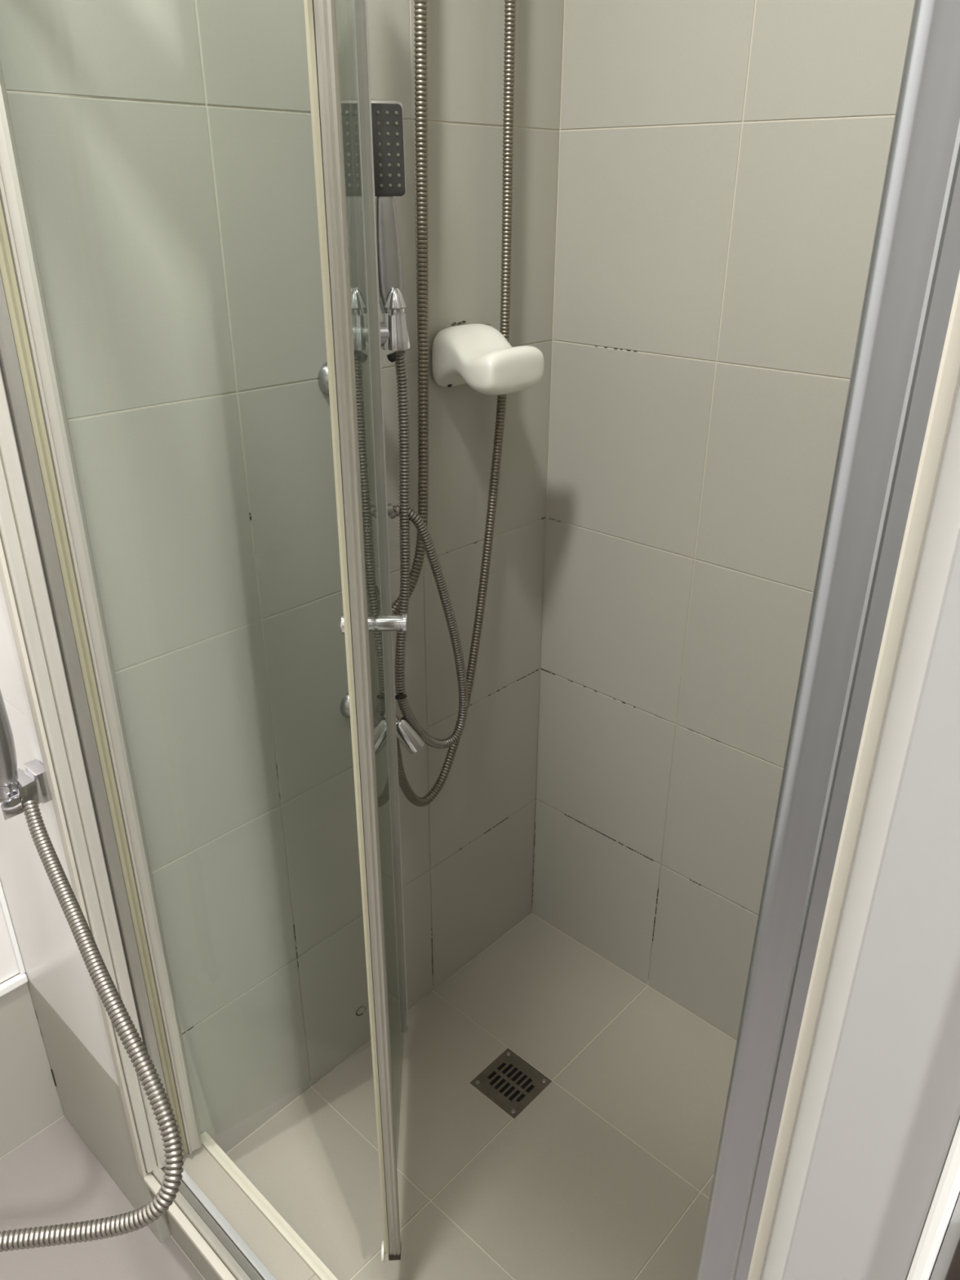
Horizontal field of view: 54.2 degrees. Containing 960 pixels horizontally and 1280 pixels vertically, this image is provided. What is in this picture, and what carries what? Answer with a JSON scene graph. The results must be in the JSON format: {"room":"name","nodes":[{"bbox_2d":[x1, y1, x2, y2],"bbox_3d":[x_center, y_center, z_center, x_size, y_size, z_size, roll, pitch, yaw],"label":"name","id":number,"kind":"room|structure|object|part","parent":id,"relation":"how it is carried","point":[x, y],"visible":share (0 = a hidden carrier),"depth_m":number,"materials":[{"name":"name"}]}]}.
{"room":"bathroom","nodes":[
{"label":"bathroom","id":0,"kind":"room"},
{"bbox_2d":[0,904,64,1158],"bbox_3d":[-1.251,-0.068,0.687,0.060,2.560,1.467,22,33,38],"label":"wall","id":1,"kind":"structure","parent":0,"point":[30,1101],"depth_m":1.59,"materials":[{"name":"tile"}]},
{"bbox_2d":[0,881,25,974],"bbox_3d":[-0.742,-0.437,1.060,0.008,2.175,0.008,22,33,38],"label":"trim","id":2,"kind":"structure","parent":1,"relation":"attached to","point":[2,900],"depth_m":1.49,"materials":[{"name":"white paint"}]},
{"bbox_2d":[0,973,27,996],"bbox_3d":[-1.219,0.771,1.075,0.012,0.016,1.396,22,33,38],"label":"trim","id":3,"kind":"structure","parent":1,"relation":"attached to","point":[16,981],"depth_m":1.52,"materials":[{"name":"white paint"}]},
{"bbox_2d":[0,1115,205,1279],"bbox_3d":[-0.221,1.520,0.398,2.920,0.075,1.510,22,33,38],"label":"floor","id":4,"kind":"structure","parent":0,"point":[53,1177],"depth_m":1.53,"materials":[{"name":"tile"}]},
{"bbox_2d":[166,1131,337,1279],"bbox_3d":[-0.149,0.986,1.224,0.850,0.172,0.086,22,33,38],"label":"shower curb","id":5,"kind":"object","parent":4,"relation":"on","point":[275,1243],"visible":0.52,"depth_m":1.36,"materials":[{"name":"tile"}]},
{"bbox_2d":[0,0,959,1279],"bbox_3d":[-0.025,0.005,0.872,0.906,1.922,0.456,22,33,38],"label":"shower door frame","id":6,"kind":"structure","parent":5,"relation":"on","point":[904,379],"depth_m":0.80,"materials":[{"name":"metal"}]},
{"bbox_3d":[-0.169,0.926,1.143,0.884,0.015,0.012,22,33,38],"label":"sill","id":7,"kind":"part","parent":6,"relation":"part of","materials":[{"name":"metal"}]},
{"bbox_3d":[-0.153,0.919,1.159,0.884,0.011,0.010,22,33,38],"label":"rail","id":8,"kind":"part","parent":6,"relation":"part of","materials":[{"name":"white metal"}]},
{"bbox_3d":[-0.146,-0.020,1.111,0.037,0.024,0.024,-1,26,-2],"label":"door knob","id":9,"kind":"part","parent":6,"relation":"part of","materials":[{"name":"silver metal"}]},
{"bbox_3d":[-0.114,0.093,0.931,0.023,1.644,0.021,22,33,38],"label":"edge frame","id":10,"kind":"part","parent":6,"relation":"part of","materials":[{"name":"metal"}]},
{"bbox_3d":[-0.124,0.013,1.102,0.004,1.648,0.369,-1,26,-2],"label":"glass panel","id":11,"kind":"part","parent":6,"relation":"part of","materials":[{"name":"clear glass"}]},
{"bbox_3d":[-0.104,-0.020,1.112,0.037,0.024,0.024,-1,26,-2],"label":"door knob","id":12,"kind":"part","parent":6,"relation":"part of","materials":[{"name":"silver metal"}]},
{"bbox_2d":[0,0,564,1153],"bbox_3d":[-0.186,-0.357,1.297,0.090,2.560,0.953,22,33,38],"label":"wall","id":13,"kind":"structure","parent":0,"point":[165,148],"depth_m":1.25,"materials":[{"name":"tile"}]},
{"bbox_3d":[-0.162,0.232,1.540,0.001,1.009,0.810,22,33,38],"label":"mould","id":14,"kind":"part","parent":13,"relation":"part of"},
{"bbox_2d":[318,286,424,754],"bbox_3d":[-0.147,-0.132,1.290,0.126,0.666,0.062,11,28,21],"label":"riser rail","id":15,"kind":"object","parent":13,"relation":"attached to","point":[394,335],"visible":0.38,"depth_m":1.16,"materials":[{"name":"silver metal"}]},
{"bbox_2d":[371,99,405,313],"bbox_3d":[-0.113,-0.500,1.106,0.051,0.238,0.025,-10,27,-20],"label":"shower","id":16,"kind":"object","parent":15,"relation":"attached to","point":[387,115],"visible":0.75,"depth_m":1.08,"materials":[{"name":"silver metal"}]},
{"bbox_3d":[-0.109,-0.558,1.069,0.048,0.094,0.004,-10,27,-20],"label":"spray plate","id":17,"kind":"part","parent":16,"relation":"part of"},
{"bbox_3d":[-0.111,-0.458,1.130,0.035,0.141,0.020,-11,28,-21],"label":"handle","id":18,"kind":"part","parent":16,"relation":"part of","materials":[{"name":"silver metal"}]},
{"bbox_2d":[387,503,393,515],"bbox_3d":[-0.136,-0.175,1.270,0.037,0.019,0.019,-16,30,-29],"label":"outlet","id":19,"kind":"object","parent":15,"relation":"attached to","point":[390,508],"depth_m":1.27,"materials":[{"name":"silver metal"}]},
{"bbox_2d":[381,312,410,350],"bbox_3d":[-0.105,-0.384,1.165,0.037,0.044,0.037,22,33,38],"label":"socket","id":20,"kind":"object","parent":15,"relation":"attached to","point":[394,331],"depth_m":1.15,"materials":[{"name":"silver metal"}]},
{"bbox_3d":[-0.110,0.144,1.417,0.052,0.059,0.028,2,26,4],"label":"angled spout","id":21,"kind":"part","parent":15,"relation":"part of","materials":[{"name":"silver metal"}]},
{"bbox_2d":[391,0,429,614],"bbox_3d":[-0.110,-0.482,1.186,0.021,1.056,0.167,17,30,31],"label":"shower hose","id":22,"kind":"object","parent":15,"relation":"hanging from","point":[420,18],"visible":0.84,"depth_m":1.24,"materials":[{"name":"metal"}]},
{"bbox_2d":[388,350,467,748],"bbox_3d":[-0.080,-0.101,1.348,0.149,0.617,0.038,-23,34,-40],"label":"shower hose","id":23,"kind":"object","parent":15,"relation":"hanging from","point":[404,510],"visible":0.98,"depth_m":1.33,"materials":[{"name":"metal"}]},
{"bbox_2d":[396,0,515,806],"bbox_3d":[-0.047,-0.386,1.303,0.026,1.406,0.300,19,31,34],"label":"shower hose","id":24,"kind":"object","parent":15,"relation":"attached to","point":[509,6],"visible":0.83,"depth_m":1.44,"materials":[{"name":"metal"}]},
{"bbox_2d":[451,320,465,325],"bbox_3d":[-0.031,-0.459,1.359,0.001,0.005,0.028,22,33,38],"label":"residue","id":25,"kind":"object","parent":13,"relation":"attached to","point":[463,322],"visible":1,"depth_m":1.36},
{"bbox_2d":[431,324,544,395],"bbox_3d":[0.009,-0.396,1.326,0.135,0.086,0.126,22,33,38],"label":"soap holder","id":26,"kind":"object","parent":13,"relation":"attached to","point":[478,356],"visible":1,"depth_m":1.30,"materials":[{"name":"white ceramic"}]},
{"bbox_2d":[0,380,959,1279],"bbox_3d":[0.305,0.114,0.322,2.775,2.560,0.100,22,33,38],"label":"wall","id":27,"kind":"structure","parent":0,"point":[63,991],"depth_m":1.09,"materials":[{"name":"paint"}]},
{"bbox_2d":[0,759,52,820],"bbox_3d":[-0.539,0.176,1.101,0.046,0.041,0.063,22,33,38],"label":"holder","id":28,"kind":"object","parent":27,"relation":"attached to","point":[32,782],"visible":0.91,"depth_m":1.09,"materials":[{"name":"silver metal"}]},
{"bbox_2d":[0,688,17,798],"bbox_3d":[-0.549,0.106,1.062,0.038,0.157,0.036,22,33,38],"label":"bidet sprayer","id":29,"kind":"object","parent":28,"relation":"in","point":[8,762],"visible":1,"depth_m":1.06,"materials":[{"name":"silver metal"}]},
{"bbox_3d":[-0.538,0.193,1.076,0.005,0.022,0.022,22,33,38],"label":"fork arm","id":30,"kind":"part","parent":28,"relation":"part of","materials":[{"name":"silver metal"}]},
{"bbox_3d":[-0.525,0.168,1.117,0.036,0.041,0.017,22,33,38],"label":"bracket plate","id":31,"kind":"part","parent":28,"relation":"part of","materials":[{"name":"silver metal"}]},
{"bbox_2d":[0,800,183,1252],"bbox_3d":[-0.404,0.383,0.981,0.255,0.264,0.377,0,26,0],"label":"hose","id":32,"kind":"object","parent":28,"relation":"hanging from","point":[116,1225],"visible":1,"depth_m":0.89,"materials":[{"name":"metal"}]},
{"bbox_2d":[781,526,959,1279],"bbox_3d":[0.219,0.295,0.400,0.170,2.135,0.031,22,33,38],"label":"door","id":33,"kind":"structure","parent":27,"relation":"in","point":[880,1200],"depth_m":0.37,"materials":[{"name":"grey paint"}]},
{"bbox_3d":[0.219,0.310,0.397,0.057,0.140,0.003,22,33,38],"label":"strike plate","id":34,"kind":"part","parent":33,"relation":"part of","materials":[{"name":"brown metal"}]},
{"bbox_2d":[226,913,736,1279],"bbox_3d":[0.138,0.905,1.514,0.873,0.100,0.861,22,33,38],"label":"floor","id":35,"kind":"structure","parent":0,"point":[607,1173],"depth_m":1.55,"materials":[{"name":"tile"}]},
{"bbox_2d":[469,1048,551,1119],"bbox_3d":[0.055,0.781,1.655,0.104,0.004,0.103,22,33,38],"label":"floor drain","id":36,"kind":"object","parent":35,"relation":"on","point":[509,1082],"visible":1,"depth_m":1.65,"materials":[{"name":"metal"}]},
{"bbox_2d":[531,0,915,1040],"bbox_3d":[0.481,-0.347,1.282,0.913,2.560,0.090,22,33,38],"label":"wall","id":37,"kind":"structure","parent":0,"point":[722,163],"depth_m":1.41,"materials":[{"name":"tile"}]},
{"bbox_3d":[0.256,0.098,1.659,0.384,1.170,0.001,22,33,38],"label":"mould","id":38,"kind":"part","parent":37,"relation":"part of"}
]}

